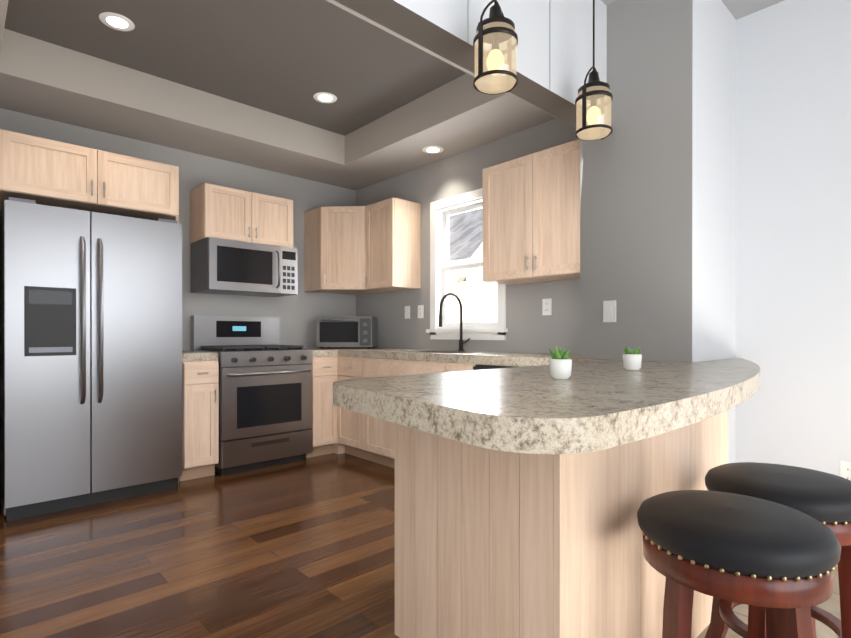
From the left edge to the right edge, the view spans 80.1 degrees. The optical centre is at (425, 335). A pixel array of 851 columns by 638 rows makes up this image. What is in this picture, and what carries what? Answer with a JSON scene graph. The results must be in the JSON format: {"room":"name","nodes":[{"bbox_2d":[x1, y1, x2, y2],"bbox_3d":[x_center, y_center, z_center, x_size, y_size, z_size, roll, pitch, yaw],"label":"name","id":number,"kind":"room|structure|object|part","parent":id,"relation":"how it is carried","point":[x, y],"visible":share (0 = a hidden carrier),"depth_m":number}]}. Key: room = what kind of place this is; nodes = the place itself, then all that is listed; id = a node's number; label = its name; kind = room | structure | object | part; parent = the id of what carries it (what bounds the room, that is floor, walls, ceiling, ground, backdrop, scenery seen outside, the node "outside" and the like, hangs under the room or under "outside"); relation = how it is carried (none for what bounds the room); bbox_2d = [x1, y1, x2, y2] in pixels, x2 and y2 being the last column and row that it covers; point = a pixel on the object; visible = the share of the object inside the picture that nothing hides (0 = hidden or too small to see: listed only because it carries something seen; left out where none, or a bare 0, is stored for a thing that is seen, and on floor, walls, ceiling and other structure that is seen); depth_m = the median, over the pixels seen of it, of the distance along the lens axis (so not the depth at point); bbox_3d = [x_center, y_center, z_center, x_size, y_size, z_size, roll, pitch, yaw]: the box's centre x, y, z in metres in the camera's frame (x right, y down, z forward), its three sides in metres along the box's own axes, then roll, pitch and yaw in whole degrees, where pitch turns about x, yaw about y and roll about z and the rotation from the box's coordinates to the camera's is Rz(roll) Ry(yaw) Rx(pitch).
{"room":"kitchen","nodes":[
{"label":"kitchen","id":0,"kind":"room"},
{"bbox_2d":[0,108,355,350],"bbox_3d":[-2.089,-0.402,4.170,3.820,2.900,0.120,0,0,-43],"label":"wall","id":1,"kind":"structure","parent":0,"point":[299,312],"depth_m":4.45},
{"bbox_2d":[0,129,111,212],"bbox_3d":[-2.465,-1.015,3.316,0.548,0.350,0.617,0,0,-43],"label":"upper cabinet","id":2,"kind":"object","parent":1,"relation":"attached to","point":[48,172],"depth_m":3.10},
{"bbox_2d":[105,153,178,220],"bbox_3d":[-2.148,-1.016,3.609,0.548,0.350,0.617,0,0,-43],"label":"upper cabinet","id":3,"kind":"object","parent":1,"relation":"attached to","point":[141,188],"depth_m":3.44},
{"bbox_2d":[190,183,259,243],"bbox_3d":[-1.679,-0.977,4.226,0.438,0.430,0.347,0,0,-43],"label":"upper cabinet","id":4,"kind":"object","parent":1,"relation":"attached to","point":[216,211],"depth_m":4.09},
{"bbox_2d":[190,237,297,296],"bbox_3d":[-1.516,-0.555,4.287,0.754,0.406,0.474,0,0,-43],"label":"microwave","id":5,"kind":"object","parent":4,"relation":"attached to","point":[225,266],"visible":1,"depth_m":4.11},
{"bbox_2d":[260,194,292,247],"bbox_3d":[-1.442,-0.978,4.444,0.438,0.430,0.347,0,0,-43],"label":"upper cabinet","id":6,"kind":"object","parent":1,"relation":"attached to","point":[276,213],"depth_m":4.36},
{"bbox_2d":[0,453,398,637],"bbox_3d":[-0.836,1.080,2.949,4.000,0.060,3.618,0,0,-43],"label":"floor","id":7,"kind":"structure","parent":0,"point":[305,548],"depth_m":2.36},
{"bbox_2d":[0,197,181,520],"bbox_3d":[-2.231,0.135,3.382,0.930,1.830,0.806,0,0,-43],"label":"fridge","id":8,"kind":"object","parent":7,"relation":"on","point":[91,358],"visible":1,"depth_m":3.08},
{"bbox_2d":[191,315,312,474],"bbox_3d":[-1.424,0.443,4.189,0.754,1.210,0.737,0,0,-43],"label":"range","id":9,"kind":"object","parent":7,"relation":"on","point":[265,382],"visible":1,"depth_m":3.99},
{"bbox_2d":[179,356,337,480],"bbox_3d":[-1.440,0.618,4.222,1.282,0.860,0.685,0,0,-43],"label":"base cabinet","id":10,"kind":"object","parent":7,"relation":"on","point":[200,419],"visible":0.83,"depth_m":3.69},
{"bbox_2d":[182,351,217,361],"bbox_3d":[-1.840,0.157,3.885,0.258,0.058,0.632,0,0,-43],"label":"countertop","id":11,"kind":"structure","parent":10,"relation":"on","point":[187,356],"depth_m":3.67},
{"bbox_2d":[333,356,478,467],"bbox_3d":[0.090,0.618,3.945,0.685,0.860,3.165,0,0,-43],"label":"base cabinet","id":12,"kind":"object","parent":7,"relation":"on","point":[366,437],"visible":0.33,"depth_m":4.08},
{"bbox_2d":[314,347,753,362],"bbox_3d":[0.340,0.229,3.697,0.660,0.200,3.868,0,0,-43],"label":"countertop","id":13,"kind":"structure","parent":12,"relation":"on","point":[447,356],"depth_m":3.64},
{"bbox_2d":[316,316,376,348],"bbox_3d":[-0.746,-0.024,4.840,0.520,0.300,0.407,0,0,2],"label":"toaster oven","id":14,"kind":"object","parent":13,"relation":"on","point":[346,331],"visible":1,"depth_m":4.68},
{"bbox_2d":[439,293,469,350],"bbox_3d":[0.234,-0.105,4.005,0.278,0.465,0.131,0,0,-43],"label":"faucet","id":15,"kind":"object","parent":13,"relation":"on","point":[461,342],"visible":0.98,"depth_m":4.08},
{"bbox_2d":[473,365,513,369],"bbox_3d":[0.718,0.621,3.225,0.640,0.858,0.594,0,0,-43],"label":"dishwasher","id":16,"kind":"object","parent":7,"relation":"on","point":[479,367],"visible":0.06,"depth_m":3.19},
{"bbox_2d":[395,410,727,637],"bbox_3d":[0.680,0.622,1.935,1.582,0.860,0.624,0,0,-43],"label":"base cabinet","id":17,"kind":"object","parent":7,"relation":"on","point":[490,543],"visible":0.56,"depth_m":1.37},
{"bbox_2d":[333,359,759,453],"bbox_3d":[0.559,0.162,1.669,1.770,0.058,0.870,0,0,-43],"label":"countertop","id":18,"kind":"structure","parent":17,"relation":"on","point":[527,403],"depth_m":1.11},
{"bbox_2d":[549,346,571,378],"bbox_3d":[0.412,0.082,1.536,0.068,0.101,0.076,0,0,-43],"label":"plant","id":19,"kind":"object","parent":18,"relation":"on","point":[560,364],"visible":1,"depth_m":1.51},
{"bbox_2d":[623,346,641,369],"bbox_3d":[0.779,0.085,1.906,0.068,0.092,0.068,0,0,-43],"label":"plant","id":20,"kind":"object","parent":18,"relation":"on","point":[632,360],"visible":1,"depth_m":1.88},
{"bbox_2d":[0,0,557,190],"bbox_3d":[-1.058,-1.725,3.051,3.580,0.410,2.920,0,0,-43],"label":"ceiling","id":21,"kind":"structure","parent":0,"point":[263,71],"depth_m":3.42},
{"bbox_2d":[99,12,134,30],"bbox_3d":[-1.751,-1.778,2.873,0.176,0.003,0.176,0,0,-43],"label":"recessed light","id":22,"kind":"object","parent":21,"relation":"in","point":[116,21],"visible":1,"depth_m":2.87},
{"bbox_2d":[313,92,336,102],"bbox_3d":[-0.752,-1.779,3.796,0.176,0.003,0.176,0,0,-43],"label":"recessed light","id":23,"kind":"object","parent":21,"relation":"in","point":[323,97],"visible":1,"depth_m":3.79},
{"bbox_2d":[422,146,443,153],"bbox_3d":[0.062,-1.520,4.153,0.176,0.003,0.176,0,0,-43],"label":"recessed light","id":24,"kind":"object","parent":21,"relation":"in","point":[432,149],"visible":1,"depth_m":4.14},
{"bbox_2d":[356,118,579,353],"bbox_3d":[0.295,-0.402,4.316,0.120,2.900,2.900,0,0,-43],"label":"wall","id":25,"kind":"structure","parent":0,"point":[531,327],"depth_m":4.13},
{"bbox_2d":[304,206,375,294],"bbox_3d":[-0.732,-0.808,4.882,0.613,0.770,0.668,0,0,-43],"label":"upper cabinet","id":26,"kind":"object","parent":25,"relation":"attached to","point":[333,235],"depth_m":4.68},
{"bbox_2d":[364,198,419,292],"bbox_3d":[-0.333,-0.808,4.634,0.365,0.770,0.455,0,0,-43],"label":"upper cabinet","id":27,"kind":"object","parent":25,"relation":"attached to","point":[392,225],"depth_m":4.50},
{"bbox_2d":[405,306,409,318],"bbox_3d":[-0.171,-0.213,4.723,0.010,0.117,0.072,0,0,-43],"label":"electrical outlet","id":28,"kind":"object","parent":25,"relation":"attached to","point":[407,312],"visible":1,"depth_m":4.72},
{"bbox_2d":[418,305,423,317],"bbox_3d":[-0.045,-0.213,4.588,0.008,0.117,0.072,0,0,-43],"label":"electrical outlet","id":29,"kind":"object","parent":25,"relation":"attached to","point":[420,311],"visible":1,"depth_m":4.58},
{"bbox_2d":[426,188,507,339],"bbox_3d":[0.362,-0.567,4.207,0.168,1.210,0.870,0,0,-43],"label":"window","id":30,"kind":"structure","parent":25,"relation":"in","point":[438,208],"depth_m":4.36},
{"bbox_3d":[0.390,-0.577,4.234,0.050,1.026,0.666,0,0,-43],"label":"window sash","id":31,"kind":"part","parent":30,"relation":"part of"},
{"bbox_2d":[483,156,547,284],"bbox_3d":[0.692,-0.786,3.555,0.323,0.810,0.491,0,0,-43],"label":"upper cabinet","id":32,"kind":"object","parent":25,"relation":"attached to","point":[503,183],"depth_m":3.50},
{"bbox_2d":[542,299,551,314],"bbox_3d":[0.864,-0.201,3.604,0.008,0.117,0.072,0,0,-43],"label":"electrical outlet","id":33,"kind":"object","parent":25,"relation":"attached to","point":[546,306],"visible":1,"depth_m":3.60},
{"bbox_2d":[524,139,579,281],"bbox_3d":[0.946,-0.785,3.280,0.323,0.810,0.490,0,0,-43],"label":"upper cabinet","id":34,"kind":"object","parent":25,"relation":"attached to","point":[531,218],"depth_m":3.21},
{"bbox_2d":[334,0,606,130],"bbox_3d":[-0.195,-1.502,1.763,3.100,0.690,0.144,0,0,-43],"label":"header beam","id":35,"kind":"structure","parent":0,"point":[554,56],"depth_m":2.31},
{"bbox_2d":[580,0,735,462],"bbox_3d":[1.372,-0.400,2.929,0.780,2.900,0.600,0,0,-43],"label":"wall","id":36,"kind":"structure","parent":0,"point":[658,214],"depth_m":2.63},
{"bbox_2d":[603,300,615,321],"bbox_3d":[1.000,-0.129,2.749,0.010,0.117,0.072,0,0,-43],"label":"light switch","id":37,"kind":"object","parent":36,"relation":"attached to","point":[609,311],"visible":1,"depth_m":2.75},
{"bbox_2d":[601,0,783,19],"bbox_3d":[1.244,-1.845,0.691,3.760,0.100,3.390,0,0,-43],"label":"ceiling","id":38,"kind":"structure","parent":0,"point":[738,9],"depth_m":2.76},
{"bbox_2d":[473,0,517,94],"bbox_3d":[0.262,-1.367,1.895,0.176,0.859,0.166,0,0,-43],"label":"pendant light","id":39,"kind":"object","parent":38,"relation":"hanging from","point":[496,28],"visible":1,"depth_m":1.87},
{"bbox_2d":[575,0,612,140],"bbox_3d":[0.787,-1.368,2.366,0.176,0.859,0.166,0,0,-43],"label":"pendant light","id":40,"kind":"object","parent":38,"relation":"hanging from","point":[593,89],"visible":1,"depth_m":2.35},
{"bbox_2d":[697,564,840,637],"bbox_3d":[1.433,1.085,0.492,4.000,0.060,3.072,0,0,-43],"label":"floor","id":41,"kind":"structure","parent":0,"point":[831,604],"depth_m":1.91},
{"bbox_2d":[637,490,840,637],"bbox_3d":[0.734,0.741,1.219,0.461,0.651,0.461,0,0,-43],"label":"stool","id":42,"kind":"object","parent":41,"relation":"on","point":[778,562],"visible":1,"depth_m":1.09},
{"bbox_2d":[705,462,850,637],"bbox_3d":[1.075,0.741,1.520,0.490,0.651,0.490,0,0,-43],"label":"stool","id":43,"kind":"object","parent":41,"relation":"on","point":[824,498],"visible":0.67,"depth_m":1.42},
{"bbox_2d":[736,0,850,475],"bbox_3d":[2.818,-0.398,1.849,0.120,2.900,2.950,0,0,-43],"label":"wall","id":44,"kind":"structure","parent":0,"point":[793,200],"depth_m":2.69},
{"bbox_2d":[840,461,850,480],"bbox_3d":[2.112,0.691,2.519,0.008,0.117,0.072,0,0,-43],"label":"electrical outlet","id":45,"kind":"object","parent":44,"relation":"attached to","point":[845,469],"visible":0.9,"depth_m":2.53},
{"label":"outside","id":46,"kind":"structure","parent":0,"visible":0},
{"bbox_2d":[448,208,496,322],"bbox_3d":[3.711,-1.535,8.286,10.230,7.250,24.000,0,0,-43],"label":"neighbor","id":47,"kind":"structure","parent":46,"point":[479,308],"depth_m":9.99}
]}

